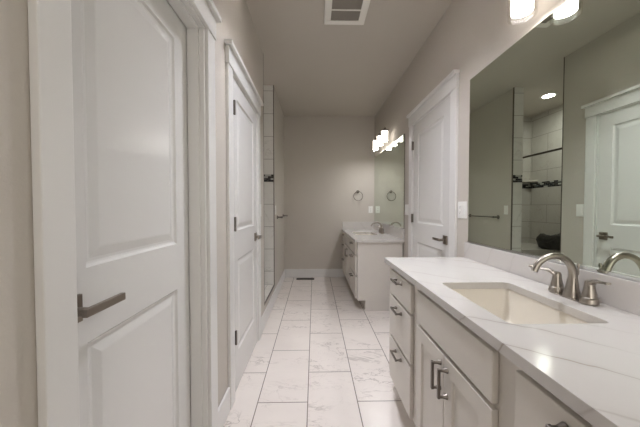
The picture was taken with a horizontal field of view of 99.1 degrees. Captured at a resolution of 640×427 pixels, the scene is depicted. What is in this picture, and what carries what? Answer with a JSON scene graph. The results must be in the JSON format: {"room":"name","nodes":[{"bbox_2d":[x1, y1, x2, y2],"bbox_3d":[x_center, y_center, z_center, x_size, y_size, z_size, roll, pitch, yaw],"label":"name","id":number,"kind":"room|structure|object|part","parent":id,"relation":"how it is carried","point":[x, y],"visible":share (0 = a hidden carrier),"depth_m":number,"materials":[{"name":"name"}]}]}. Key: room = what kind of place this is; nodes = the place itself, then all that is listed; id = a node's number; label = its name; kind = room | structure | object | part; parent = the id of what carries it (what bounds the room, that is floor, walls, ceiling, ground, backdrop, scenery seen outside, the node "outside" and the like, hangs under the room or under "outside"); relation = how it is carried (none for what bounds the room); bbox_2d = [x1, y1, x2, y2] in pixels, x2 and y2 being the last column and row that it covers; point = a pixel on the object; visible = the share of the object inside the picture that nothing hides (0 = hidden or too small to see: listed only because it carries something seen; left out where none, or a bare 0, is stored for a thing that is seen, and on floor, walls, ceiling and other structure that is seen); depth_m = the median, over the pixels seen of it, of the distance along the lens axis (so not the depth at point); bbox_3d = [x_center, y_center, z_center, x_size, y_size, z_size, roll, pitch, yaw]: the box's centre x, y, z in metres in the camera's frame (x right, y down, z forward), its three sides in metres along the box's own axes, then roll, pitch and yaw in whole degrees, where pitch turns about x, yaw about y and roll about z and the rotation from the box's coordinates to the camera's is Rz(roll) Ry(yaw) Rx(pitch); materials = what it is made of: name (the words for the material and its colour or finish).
{"room":"bathroom","nodes":[
{"label":"bathroom","id":0,"kind":"room"},
{"bbox_2d":[0,0,283,426],"bbox_3d":[-0.606,-0.207,1.733,0.120,2.732,5.800,0,1,-1],"label":"wall","id":1,"kind":"structure","parent":0,"point":[18,360],"depth_m":0.48,"materials":[{"name":"beige paint"}]},
{"bbox_2d":[28,0,221,426],"bbox_3d":[-0.567,0.103,0.935,0.165,2.150,0.924,0,1,-1],"label":"trim","id":2,"kind":"structure","parent":1,"relation":"attached to","point":[49,21],"depth_m":0.54,"materials":[{"name":"white paint"}]},
{"bbox_2d":[71,0,190,426],"bbox_3d":[-0.591,0.165,0.927,0.092,2.010,0.683,0,1,-1],"label":"door","id":3,"kind":"structure","parent":1,"relation":"in","point":[130,118],"depth_m":0.87,"materials":[{"name":"white paint"}]},
{"bbox_3d":[-0.591,0.233,0.643,0.009,0.068,0.066,0,1,-1],"label":"handle","id":4,"kind":"part","parent":3,"relation":"part of","materials":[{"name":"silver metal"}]},
{"bbox_3d":[-0.547,0.232,0.697,0.013,0.020,0.130,0,1,-1],"label":"lever","id":5,"kind":"part","parent":3,"relation":"part of","materials":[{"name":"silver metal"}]},
{"bbox_2d":[224,39,263,409],"bbox_3d":[-0.590,0.076,2.050,0.165,2.150,0.966,0,1,-1],"label":"trim","id":6,"kind":"structure","parent":1,"relation":"attached to","point":[235,67],"depth_m":1.64,"materials":[{"name":"white paint"}]},
{"bbox_2d":[233,77,261,391],"bbox_3d":[-0.541,0.138,2.048,0.092,2.010,0.714,0,1,-1],"label":"door","id":7,"kind":"structure","parent":1,"relation":"in","point":[244,115],"depth_m":1.98,"materials":[{"name":"white paint"}]},
{"bbox_2d":[218,269,284,426],"bbox_3d":[-0.539,1.088,1.766,0.014,0.140,5.800,0,1,-1],"label":"baseboard","id":8,"kind":"structure","parent":1,"relation":"attached to","point":[224,407],"depth_m":2.56,"materials":[{"name":"white paint"}]},
{"bbox_2d":[264,85,273,284],"bbox_3d":[-0.651,-0.349,3.467,0.124,2.532,0.010,0,1,-1],"label":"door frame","id":9,"kind":"structure","parent":1,"relation":"attached to","point":[268,89],"depth_m":3.46,"materials":[{"name":"tile"}]},
{"bbox_2d":[263,70,274,305],"bbox_3d":[-0.578,-0.337,3.114,0.010,2.538,0.724,0,1,-1],"label":"trim","id":10,"kind":"structure","parent":1,"relation":"attached to","point":[265,301],"depth_m":3.44,"materials":[{"name":"grey metal"}]},
{"bbox_2d":[223,277,415,426],"bbox_3d":[-0.349,1.208,1.782,2.924,0.100,6.020,0,1,-1],"label":"floor","id":11,"kind":"structure","parent":0,"point":[319,359],"depth_m":2.04,"materials":[{"name":"tile"}]},
{"bbox_2d":[264,288,273,310],"bbox_3d":[-0.642,1.027,3.145,0.126,0.196,0.720,0,1,-1],"label":"kerb","id":12,"kind":"object","parent":11,"relation":"on","point":[268,300],"visible":0.07,"depth_m":3.06,"materials":[{"name":"white tile"}]},
{"bbox_2d":[265,285,272,299],"bbox_3d":[-0.643,0.925,3.137,0.124,0.010,0.710,0,1,-1],"label":"cap","id":13,"kind":"object","parent":12,"relation":"on","point":[268,288],"visible":0.29,"depth_m":3.29,"materials":[{"name":"tile"}]},
{"bbox_2d":[296,278,313,279],"bbox_3d":[-0.243,1.089,4.548,0.297,0.006,0.103,0,1,-1],"label":"floor vent","id":14,"kind":"object","parent":11,"relation":"in","point":[297,278],"visible":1,"depth_m":4.50,"materials":[{"name":"brown metal"}]},
{"bbox_2d":[341,232,402,310],"bbox_3d":[0.649,0.710,3.903,0.575,0.795,1.523,0,1,-1],"label":"vanity cabinet","id":15,"kind":"object","parent":11,"relation":"on","point":[366,272],"visible":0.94,"depth_m":3.15,"materials":[{"name":"white paint"}]},
{"bbox_3d":[0.396,0.837,4.440,0.020,0.256,0.380,0,1,-1],"label":"drawer","id":16,"kind":"part","parent":15,"relation":"part of","materials":[{"name":"white paint"}]},
{"bbox_3d":[0.396,0.581,4.434,0.020,0.228,0.380,0,1,-1],"label":"drawer","id":17,"kind":"part","parent":15,"relation":"part of","materials":[{"name":"white paint"}]},
{"bbox_3d":[0.403,0.724,4.096,0.020,0.498,0.254,0,1,-1],"label":"cabinet door","id":18,"kind":"part","parent":15,"relation":"part of","materials":[{"name":"white paint"}]},
{"bbox_3d":[0.408,0.730,3.840,0.020,0.498,0.254,0,1,-1],"label":"cabinet door","id":19,"kind":"part","parent":15,"relation":"part of","materials":[{"name":"white paint"}]},
{"bbox_3d":[0.416,0.860,3.441,0.020,0.256,0.500,0,1,-1],"label":"drawer","id":20,"kind":"part","parent":15,"relation":"part of","materials":[{"name":"white paint"}]},
{"bbox_3d":[0.416,0.604,3.435,0.020,0.228,0.500,0,1,-1],"label":"drawer","id":21,"kind":"part","parent":15,"relation":"part of","materials":[{"name":"white paint"}]},
{"bbox_3d":[0.416,0.406,3.430,0.020,0.140,0.500,0,1,-1],"label":"drawer","id":22,"kind":"part","parent":15,"relation":"part of","materials":[{"name":"white paint"}]},
{"bbox_2d":[342,229,403,242],"bbox_3d":[0.668,0.297,3.890,0.561,0.030,1.564,0,1,-1],"label":"countertop","id":23,"kind":"structure","parent":15,"relation":"on","point":[376,237],"depth_m":3.47,"materials":[{"name":"white stone"}]},
{"bbox_2d":[371,221,383,233],"bbox_3d":[0.849,0.197,3.898,0.226,0.170,0.188,1,2,42],"label":"faucet","id":24,"kind":"object","parent":23,"relation":"on","point":[381,229],"visible":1,"depth_m":3.88,"materials":[{"name":"silver metal"}]},
{"bbox_2d":[389,267,593,426],"bbox_3d":[0.709,0.760,1.019,0.575,0.832,1.603,0,1,-1],"label":"vanity cabinet","id":25,"kind":"object","parent":11,"relation":"on","point":[443,374],"visible":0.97,"depth_m":0.95,"materials":[{"name":"white paint"}]},
{"bbox_3d":[0.428,0.805,1.548,0.036,0.021,0.116,0,1,-1],"label":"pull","id":26,"kind":"part","parent":25,"relation":"part of","materials":[{"name":"silver metal"}]},
{"bbox_3d":[0.428,0.549,1.542,0.036,0.021,0.116,0,1,-1],"label":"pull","id":27,"kind":"part","parent":25,"relation":"part of","materials":[{"name":"silver metal"}]},
{"bbox_3d":[0.428,0.384,1.538,0.036,0.021,0.116,0,1,-1],"label":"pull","id":28,"kind":"part","parent":25,"relation":"part of","materials":[{"name":"silver metal"}]},
{"bbox_3d":[0.456,0.898,1.551,0.020,0.261,0.362,0,1,-1],"label":"drawer","id":29,"kind":"part","parent":25,"relation":"part of","materials":[{"name":"white paint"}]},
{"bbox_3d":[0.456,0.631,1.544,0.020,0.240,0.362,0,1,-1],"label":"drawer","id":30,"kind":"part","parent":25,"relation":"part of","materials":[{"name":"white paint"}]},
{"bbox_3d":[0.456,0.423,1.539,0.020,0.144,0.362,0,1,-1],"label":"drawer","id":31,"kind":"part","parent":25,"relation":"part of","materials":[{"name":"white paint"}]},
{"bbox_3d":[0.464,0.779,1.150,0.020,0.517,0.270,0,1,-1],"label":"cabinet door","id":32,"kind":"part","parent":25,"relation":"part of","materials":[{"name":"white paint"}]},
{"bbox_3d":[0.439,0.612,1.036,0.036,0.117,0.020,0,1,-1],"label":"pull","id":33,"kind":"part","parent":25,"relation":"part of","materials":[{"name":"silver metal"}]},
{"bbox_3d":[0.440,0.613,0.983,0.036,0.117,0.020,0,1,-1],"label":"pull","id":34,"kind":"part","parent":25,"relation":"part of","materials":[{"name":"silver metal"}]},
{"bbox_3d":[0.470,0.786,0.878,0.020,0.517,0.270,0,1,-1],"label":"cabinet door","id":35,"kind":"part","parent":25,"relation":"part of","materials":[{"name":"white paint"}]},
{"bbox_2d":[384,257,639,426],"bbox_3d":[0.728,0.329,1.010,0.561,0.030,1.652,0,1,-1],"label":"countertop","id":36,"kind":"structure","parent":25,"relation":"on","point":[593,367],"depth_m":0.70,"materials":[{"name":"white stone"}]},
{"bbox_2d":[452,289,586,323],"bbox_3d":[0.696,0.422,1.012,0.346,0.155,0.477,0,1,-1],"label":"sink","id":37,"kind":"object","parent":36,"relation":"in","point":[512,307],"visible":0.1,"depth_m":1.17,"materials":[{"name":"beige ceramic"}]},
{"bbox_2d":[529,252,610,305],"bbox_3d":[0.912,0.229,1.019,0.226,0.170,0.188,1,2,42],"label":"faucet","id":38,"kind":"object","parent":36,"relation":"on","point":[589,296],"visible":1,"depth_m":1.00,"materials":[{"name":"silver metal"}]},
{"bbox_3d":[0.911,0.234,1.114,0.030,0.036,0.099,-1,2,-38],"label":"lever","id":39,"kind":"part","parent":38,"relation":"part of","materials":[{"name":"silver metal"}]},
{"bbox_3d":[0.874,0.227,1.014,0.183,0.165,0.054,0,1,-1],"label":"spout","id":40,"kind":"part","parent":38,"relation":"part of","materials":[{"name":"silver metal"}]},
{"bbox_3d":[0.938,0.268,1.081,0.053,0.079,0.053,0,1,-1],"label":"handle","id":41,"kind":"part","parent":38,"relation":"part of","materials":[{"name":"silver metal"}]},
{"bbox_3d":[0.939,0.311,1.018,0.054,0.005,0.170,0,1,-1],"label":"plate","id":42,"kind":"part","parent":38,"relation":"part of","materials":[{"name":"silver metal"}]},
{"bbox_3d":[0.941,0.271,0.953,0.053,0.079,0.053,0,1,-1],"label":"handle","id":43,"kind":"part","parent":38,"relation":"part of","materials":[{"name":"silver metal"}]},
{"bbox_3d":[0.934,0.239,0.920,0.030,0.035,0.078,0,1,12],"label":"lever","id":44,"kind":"part","parent":38,"relation":"part of","materials":[{"name":"silver metal"}]},
{"bbox_3d":[0.478,0.449,0.472,0.020,0.144,0.362,0,1,-1],"label":"drawer","id":45,"kind":"part","parent":25,"relation":"part of","materials":[{"name":"white paint"}]},
{"bbox_3d":[0.451,0.409,0.470,0.036,0.021,0.116,0,1,-1],"label":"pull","id":46,"kind":"part","parent":25,"relation":"part of","materials":[{"name":"silver metal"}]},
{"bbox_2d":[284,116,374,268],"bbox_3d":[0.162,-0.278,4.709,1.780,2.732,0.120,0,1,-1],"label":"wall","id":47,"kind":"structure","parent":0,"point":[327,159],"depth_m":4.64,"materials":[{"name":"beige paint"}]},
{"bbox_2d":[285,269,344,276],"bbox_3d":[-0.065,1.019,4.668,1.056,0.140,0.014,0,1,-1],"label":"baseboard","id":48,"kind":"structure","parent":47,"relation":"attached to","point":[288,272],"depth_m":4.66,"materials":[{"name":"white paint"}]},
{"bbox_2d":[368,206,372,212],"bbox_3d":[0.865,-0.066,4.664,0.072,0.116,0.009,0,1,-1],"label":"outlet plate","id":49,"kind":"object","parent":47,"relation":"attached to","point":[370,209],"visible":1,"depth_m":4.66,"materials":[{"name":"white plastic"}]},
{"bbox_2d":[245,0,452,116],"bbox_3d":[-0.349,-1.623,1.715,2.924,0.100,6.020,0,1,-1],"label":"ceiling","id":50,"kind":"structure","parent":0,"point":[314,68],"depth_m":2.69,"materials":[{"name":"paint"}]},
{"bbox_2d":[324,0,370,24],"bbox_3d":[0.202,-1.573,2.104,0.334,0.018,0.333,0,1,-1],"label":"ceiling vent","id":51,"kind":"object","parent":50,"relation":"in","point":[337,12],"visible":1,"depth_m":2.13,"materials":[{"name":"white metal"}]},
{"bbox_2d":[331,11,360,19],"bbox_3d":[0.201,-1.577,2.166,0.226,0.013,0.110,0,1,-1],"label":"grille","id":52,"kind":"object","parent":51,"relation":"attached to","point":[335,15],"depth_m":2.17,"materials":[{"name":"beige metal"}]},
{"bbox_2d":[332,0,362,9],"bbox_3d":[0.204,-1.574,2.043,0.226,0.013,0.110,0,1,-1],"label":"grille","id":53,"kind":"object","parent":51,"relation":"attached to","point":[336,4],"depth_m":2.05,"materials":[{"name":"beige metal"}]},
{"bbox_2d":[375,0,625,278],"bbox_3d":[1.053,-0.208,1.768,0.120,2.732,5.800,0,1,-1],"label":"wall","id":54,"kind":"structure","parent":0,"point":[470,35],"depth_m":1.91,"materials":[{"name":"beige paint"}]},
{"bbox_2d":[342,222,404,239],"bbox_3d":[0.674,0.221,3.888,0.549,0.123,1.564,0,1,-1],"label":"backsplash","id":55,"kind":"structure","parent":54,"relation":"attached to","point":[397,232],"depth_m":4.43,"materials":[{"name":"stone"}]},
{"bbox_2d":[372,127,388,149],"bbox_3d":[0.869,-1.042,3.845,0.160,0.210,0.632,0,1,-1],"label":"vanity light","id":56,"kind":"object","parent":54,"relation":"attached to","point":[382,137],"visible":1,"depth_m":3.80,"materials":[{"name":"white glass"}]},
{"bbox_2d":[374,134,404,228],"bbox_3d":[0.943,-0.383,3.884,0.011,1.079,1.549,0,1,-1],"label":"wall mirror","id":57,"kind":"object","parent":54,"relation":"attached to","point":[389,165],"visible":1,"depth_m":3.67,"materials":[{"name":"clear glass"}]},
{"bbox_2d":[405,204,407,214],"bbox_3d":[0.962,-0.042,3.026,0.010,0.116,0.116,0,1,-1],"label":"switch plate","id":58,"kind":"object","parent":54,"relation":"attached to","point":[406,205],"visible":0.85,"depth_m":3.03,"materials":[{"name":"white plastic"}]},
{"bbox_2d":[411,96,449,256],"bbox_3d":[0.967,0.117,2.458,0.092,2.033,0.766,0,1,-1],"label":"door","id":59,"kind":"structure","parent":54,"relation":"in","point":[431,144],"depth_m":2.39,"materials":[{"name":"white paint"}]},
{"bbox_3d":[0.979,0.207,2.136,0.009,0.068,0.066,0,1,-1],"label":"handle","id":60,"kind":"part","parent":59,"relation":"part of","materials":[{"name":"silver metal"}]},
{"bbox_2d":[406,69,459,256],"bbox_3d":[1.016,0.055,2.454,0.165,2.173,0.998,0,1,-1],"label":"trim","id":61,"kind":"structure","parent":54,"relation":"attached to","point":[449,86],"depth_m":2.03,"materials":[{"name":"white paint"}]},
{"bbox_2d":[458,201,466,218],"bbox_3d":[0.985,-0.025,1.893,0.010,0.116,0.116,0,1,-1],"label":"outlet plate","id":62,"kind":"object","parent":54,"relation":"attached to","point":[462,206],"visible":1,"depth_m":1.88,"materials":[{"name":"white plastic"}]},
{"bbox_2d":[511,0,533,17],"bbox_3d":[0.929,-0.973,0.954,0.160,0.210,0.632,0,1,-1],"label":"vanity light","id":63,"kind":"object","parent":54,"relation":"attached to","point":[519,8],"visible":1,"depth_m":1.21,"materials":[{"name":"white glass"}]},
{"bbox_2d":[464,242,639,315],"bbox_3d":[0.998,0.263,1.014,0.020,0.102,1.652,0,1,-1],"label":"backsplash","id":64,"kind":"structure","parent":54,"relation":"attached to","point":[623,294],"depth_m":1.12,"materials":[{"name":"stone"}]},
{"bbox_2d":[467,0,639,281],"bbox_3d":[1.004,-0.324,0.989,0.011,1.069,1.636,0,1,-1],"label":"wall mirror","id":65,"kind":"object","parent":54,"relation":"attached to","point":[554,125],"visible":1,"depth_m":1.10,"materials":[{"name":"clear glass"}]}
]}

